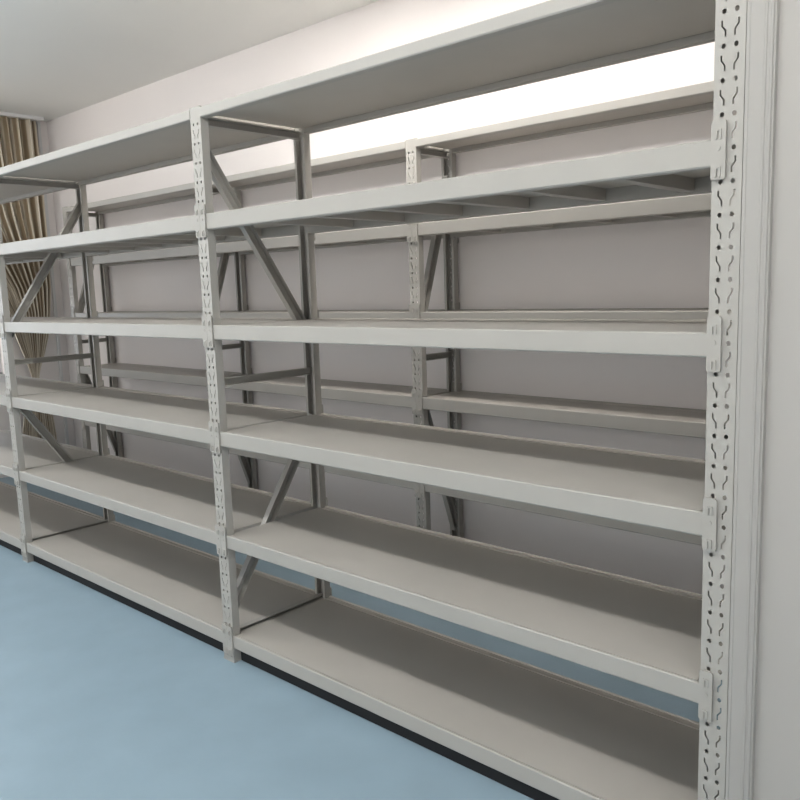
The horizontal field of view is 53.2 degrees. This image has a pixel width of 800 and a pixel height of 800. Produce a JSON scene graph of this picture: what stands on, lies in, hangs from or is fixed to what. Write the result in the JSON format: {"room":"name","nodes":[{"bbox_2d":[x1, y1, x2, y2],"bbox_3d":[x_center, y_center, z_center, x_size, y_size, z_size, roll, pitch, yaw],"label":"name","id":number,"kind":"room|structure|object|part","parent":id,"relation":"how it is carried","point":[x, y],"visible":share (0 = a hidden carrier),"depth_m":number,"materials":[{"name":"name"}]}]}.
{"room":"storage room","nodes":[
{"label":"storage room","id":0,"kind":"room"},
{"bbox_2d":[0,121,75,477],"bbox_3d":[-5.269,-0.517,4.848,0.200,3.032,6.475,6,11,42],"label":"wall","id":1,"kind":"structure","parent":0,"point":[49,370],"depth_m":7.08,"materials":[{"name":"paint"}]},
{"bbox_2d":[0,353,2,373],"bbox_3d":[-4.651,-0.962,5.468,0.060,2.000,3.520,6,11,42],"label":"window","id":2,"kind":"structure","parent":1,"relation":"in","point":[0,353],"depth_m":6.85,"materials":[{"name":"white"}]},
{"bbox_2d":[36,122,68,444],"bbox_3d":[-3.065,-0.953,7.071,0.020,2.932,0.025,6,11,42],"label":"trim","id":3,"kind":"structure","parent":1,"relation":"attached to","point":[37,124],"depth_m":7.07,"materials":[{"name":"white"}]},
{"bbox_2d":[0,0,378,121],"bbox_3d":[-2.065,-1.776,1.679,9.000,0.150,6.875,6,11,42],"label":"ceiling","id":4,"kind":"structure","parent":0,"point":[58,58],"depth_m":4.76,"materials":[{"name":"paint"}]},
{"bbox_2d":[0,111,56,439],"bbox_3d":[-3.442,-0.834,6.540,0.130,2.991,1.280,6,11,42],"label":"curtain","id":5,"kind":"object","parent":4,"relation":"hanging from","point":[25,219],"visible":0.51,"depth_m":6.76,"materials":[{"name":"fabric"}]},
{"bbox_2d":[0,477,721,799],"bbox_3d":[-1.965,1.372,2.126,9.000,0.150,6.875,6,11,42],"label":"floor","id":6,"kind":"structure","parent":0,"point":[101,698],"depth_m":2.91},
{"bbox_2d":[0,0,747,799],"bbox_3d":[-1.299,-0.117,4.047,6.074,2.217,0.568,6,11,42],"label":"shelving rack","id":7,"kind":"object","parent":6,"relation":"on","point":[538,733],"visible":0.91,"depth_m":2.75,"materials":[{"name":"metal"}]},
{"bbox_3d":[-2.223,-0.410,4.464,0.032,0.126,0.008,6,11,42],"label":"plate","id":8,"kind":"part","parent":7,"relation":"part of","materials":[{"name":"metal"}]},
{"bbox_3d":[-2.234,0.006,4.546,0.032,0.126,0.008,6,11,42],"label":"plate","id":9,"kind":"part","parent":7,"relation":"part of","materials":[{"name":"metal"}]},
{"bbox_3d":[-2.209,0.008,4.524,0.032,0.126,0.008,6,11,42],"label":"plate","id":10,"kind":"part","parent":7,"relation":"part of","materials":[{"name":"metal"}]},
{"bbox_3d":[-2.221,0.428,4.606,0.032,0.126,0.008,6,11,42],"label":"plate","id":11,"kind":"part","parent":7,"relation":"part of","materials":[{"name":"metal"}]},
{"bbox_3d":[-2.210,-0.157,4.530,0.066,2.217,0.035,6,11,42],"label":"upright post","id":12,"kind":"part","parent":7,"relation":"part of","materials":[{"name":"metal"}]},
{"bbox_3d":[-2.196,0.431,4.583,0.032,0.126,0.008,6,11,42],"label":"plate","id":13,"kind":"part","parent":7,"relation":"part of","materials":[{"name":"metal"}]},
{"bbox_3d":[-2.208,0.850,4.666,0.032,0.126,0.008,6,11,42],"label":"plate","id":14,"kind":"part","parent":7,"relation":"part of","materials":[{"name":"metal"}]},
{"bbox_3d":[-2.183,0.852,4.643,0.032,0.126,0.008,6,11,42],"label":"plate","id":15,"kind":"part","parent":7,"relation":"part of","materials":[{"name":"metal"}]},
{"bbox_3d":[-1.867,-0.221,4.902,0.066,2.217,0.035,6,11,42],"label":"upright post","id":16,"kind":"part","parent":7,"relation":"part of","materials":[{"name":"metal"}]},
{"bbox_3d":[-0.782,-0.690,3.088,0.032,0.126,0.008,6,11,42],"label":"plate","id":17,"kind":"part","parent":7,"relation":"part of","materials":[{"name":"metal"}]},
{"bbox_3d":[-0.757,-0.688,3.066,0.032,0.126,0.008,6,11,42],"label":"plate","id":18,"kind":"part","parent":7,"relation":"part of","materials":[{"name":"metal"}]},
{"bbox_3d":[-0.769,-0.269,3.148,0.032,0.126,0.008,6,11,42],"label":"plate","id":19,"kind":"part","parent":7,"relation":"part of","materials":[{"name":"metal"}]},
{"bbox_3d":[-0.744,-0.267,3.125,0.032,0.126,0.008,6,11,42],"label":"plate","id":20,"kind":"part","parent":7,"relation":"part of","materials":[{"name":"metal"}]},
{"bbox_3d":[-0.755,0.149,3.207,0.032,0.126,0.008,6,11,42],"label":"plate","id":21,"kind":"part","parent":7,"relation":"part of","materials":[{"name":"metal"}]},
{"bbox_3d":[-0.731,-0.014,3.191,0.066,2.217,0.035,6,11,42],"label":"upright post","id":22,"kind":"part","parent":7,"relation":"part of","materials":[{"name":"metal"}]},
{"bbox_3d":[-0.731,0.151,3.185,0.032,0.126,0.008,6,11,42],"label":"plate","id":23,"kind":"part","parent":7,"relation":"part of","materials":[{"name":"metal"}]},
{"bbox_3d":[-0.742,0.572,3.267,0.032,0.126,0.008,6,11,42],"label":"plate","id":24,"kind":"part","parent":7,"relation":"part of","materials":[{"name":"metal"}]},
{"bbox_3d":[-0.717,0.574,3.245,0.032,0.126,0.008,6,11,42],"label":"plate","id":25,"kind":"part","parent":7,"relation":"part of","materials":[{"name":"metal"}]},
{"bbox_3d":[-0.729,0.993,3.327,0.032,0.126,0.008,6,11,42],"label":"plate","id":26,"kind":"part","parent":7,"relation":"part of","materials":[{"name":"metal"}]},
{"bbox_3d":[-0.704,0.996,3.304,0.032,0.126,0.008,6,11,42],"label":"plate","id":27,"kind":"part","parent":7,"relation":"part of","materials":[{"name":"metal"}]},
{"bbox_3d":[-0.388,-0.077,3.563,0.066,2.217,0.035,6,11,42],"label":"upright post","id":28,"kind":"part","parent":7,"relation":"part of","materials":[{"name":"metal"}]},
{"bbox_3d":[0.737,0.715,1.928,0.032,0.126,0.008,6,11,42],"label":"plate","id":29,"kind":"part","parent":7,"relation":"part of","materials":[{"name":"metal"}]},
{"bbox_3d":[0.723,0.292,1.868,0.032,0.126,0.008,6,11,42],"label":"plate","id":30,"kind":"part","parent":7,"relation":"part of","materials":[{"name":"metal"}]},
{"bbox_3d":[0.710,-0.126,1.809,0.032,0.126,0.008,6,11,42],"label":"plate","id":31,"kind":"part","parent":7,"relation":"part of","materials":[{"name":"metal"}]},
{"bbox_3d":[0.697,-0.547,1.749,0.032,0.126,0.008,6,11,42],"label":"plate","id":32,"kind":"part","parent":7,"relation":"part of","materials":[{"name":"metal"}]},
{"bbox_3d":[0.747,0.129,1.852,0.066,2.217,0.035,6,11,42],"label":"upright post","id":33,"kind":"part","parent":7,"relation":"part of","materials":[{"name":"metal"}]},
{"bbox_2d":[62,78,736,548],"bbox_3d":[-0.488,-0.235,4.698,5.484,2.217,0.328,6,11,42],"label":"shelving rack","id":34,"kind":"object","parent":6,"relation":"on","point":[686,422],"visible":0.49,"depth_m":3.94,"materials":[{"name":"metal"}]},
{"bbox_3d":[-2.605,-1.086,6.285,0.032,0.126,0.008,6,11,42],"label":"plate","id":35,"kind":"part","parent":34,"relation":"part of","materials":[{"name":"metal"}]},
{"bbox_3d":[-2.579,-0.412,6.410,0.066,2.217,0.035,6,11,42],"label":"upright post","id":36,"kind":"part","parent":34,"relation":"part of","materials":[{"name":"metal"}]},
{"bbox_3d":[-2.579,-0.247,6.404,0.032,0.126,0.008,6,11,42],"label":"plate","id":37,"kind":"part","parent":34,"relation":"part of","materials":[{"name":"metal"}]},
{"bbox_3d":[-2.398,-0.446,6.607,0.066,2.217,0.035,6,11,42],"label":"upright post","id":38,"kind":"part","parent":34,"relation":"part of","materials":[{"name":"metal"}]},
{"bbox_3d":[-1.045,-0.315,5.382,0.066,2.217,0.035,6,11,42],"label":"upright post","id":39,"kind":"part","parent":34,"relation":"part of","materials":[{"name":"metal"}]},
{"bbox_3d":[0.046,-0.829,3.884,0.032,0.126,0.008,6,11,42],"label":"plate","id":40,"kind":"part","parent":34,"relation":"part of","materials":[{"name":"metal"}]},
{"bbox_3d":[0.059,-0.408,3.944,0.032,0.126,0.008,6,11,42],"label":"plate","id":41,"kind":"part","parent":34,"relation":"part of","materials":[{"name":"metal"}]},
{"bbox_3d":[0.072,0.009,4.003,0.032,0.126,0.008,6,11,42],"label":"plate","id":42,"kind":"part","parent":34,"relation":"part of","materials":[{"name":"metal"}]},
{"bbox_3d":[0.071,-0.827,3.862,0.032,0.126,0.008,6,11,42],"label":"plate","id":43,"kind":"part","parent":34,"relation":"part of","materials":[{"name":"metal"}]},
{"bbox_3d":[0.084,-0.406,3.922,0.032,0.126,0.008,6,11,42],"label":"plate","id":44,"kind":"part","parent":34,"relation":"part of","materials":[{"name":"metal"}]},
{"bbox_3d":[0.086,0.432,4.063,0.032,0.126,0.008,6,11,42],"label":"plate","id":45,"kind":"part","parent":34,"relation":"part of","materials":[{"name":"metal"}]},
{"bbox_3d":[0.096,-0.153,3.988,0.066,2.217,0.035,6,11,42],"label":"upright post","id":46,"kind":"part","parent":34,"relation":"part of","materials":[{"name":"metal"}]},
{"bbox_3d":[0.097,0.012,3.981,0.032,0.126,0.008,6,11,42],"label":"plate","id":47,"kind":"part","parent":34,"relation":"part of","materials":[{"name":"metal"}]},
{"bbox_3d":[0.111,0.435,4.041,0.032,0.126,0.008,6,11,42],"label":"plate","id":48,"kind":"part","parent":34,"relation":"part of","materials":[{"name":"metal"}]},
{"bbox_3d":[0.278,-0.187,4.185,0.066,2.217,0.035,6,11,42],"label":"upright post","id":49,"kind":"part","parent":34,"relation":"part of","materials":[{"name":"metal"}]},
{"bbox_2d":[47,0,736,599],"bbox_3d":[0.229,-0.619,4.337,9.000,3.032,0.200,6,11,42],"label":"wall","id":50,"kind":"structure","parent":0,"point":[665,263],"depth_m":4.16,"materials":[{"name":"paint"}]},
{"bbox_2d":[753,0,799,799],"bbox_3d":[2.053,-0.284,1.573,2.154,3.032,1.463,6,11,42],"label":"wall","id":51,"kind":"structure","parent":0,"point":[777,738],"depth_m":1.76,"materials":[{"name":"paint"}]},
{"bbox_2d":[725,0,779,799],"bbox_3d":[0.774,-0.268,1.742,0.061,3.032,0.015,6,11,42],"label":"trim","id":52,"kind":"structure","parent":51,"relation":"attached to","point":[762,39],"depth_m":1.77,"materials":[{"name":"grey paint"}]}
]}

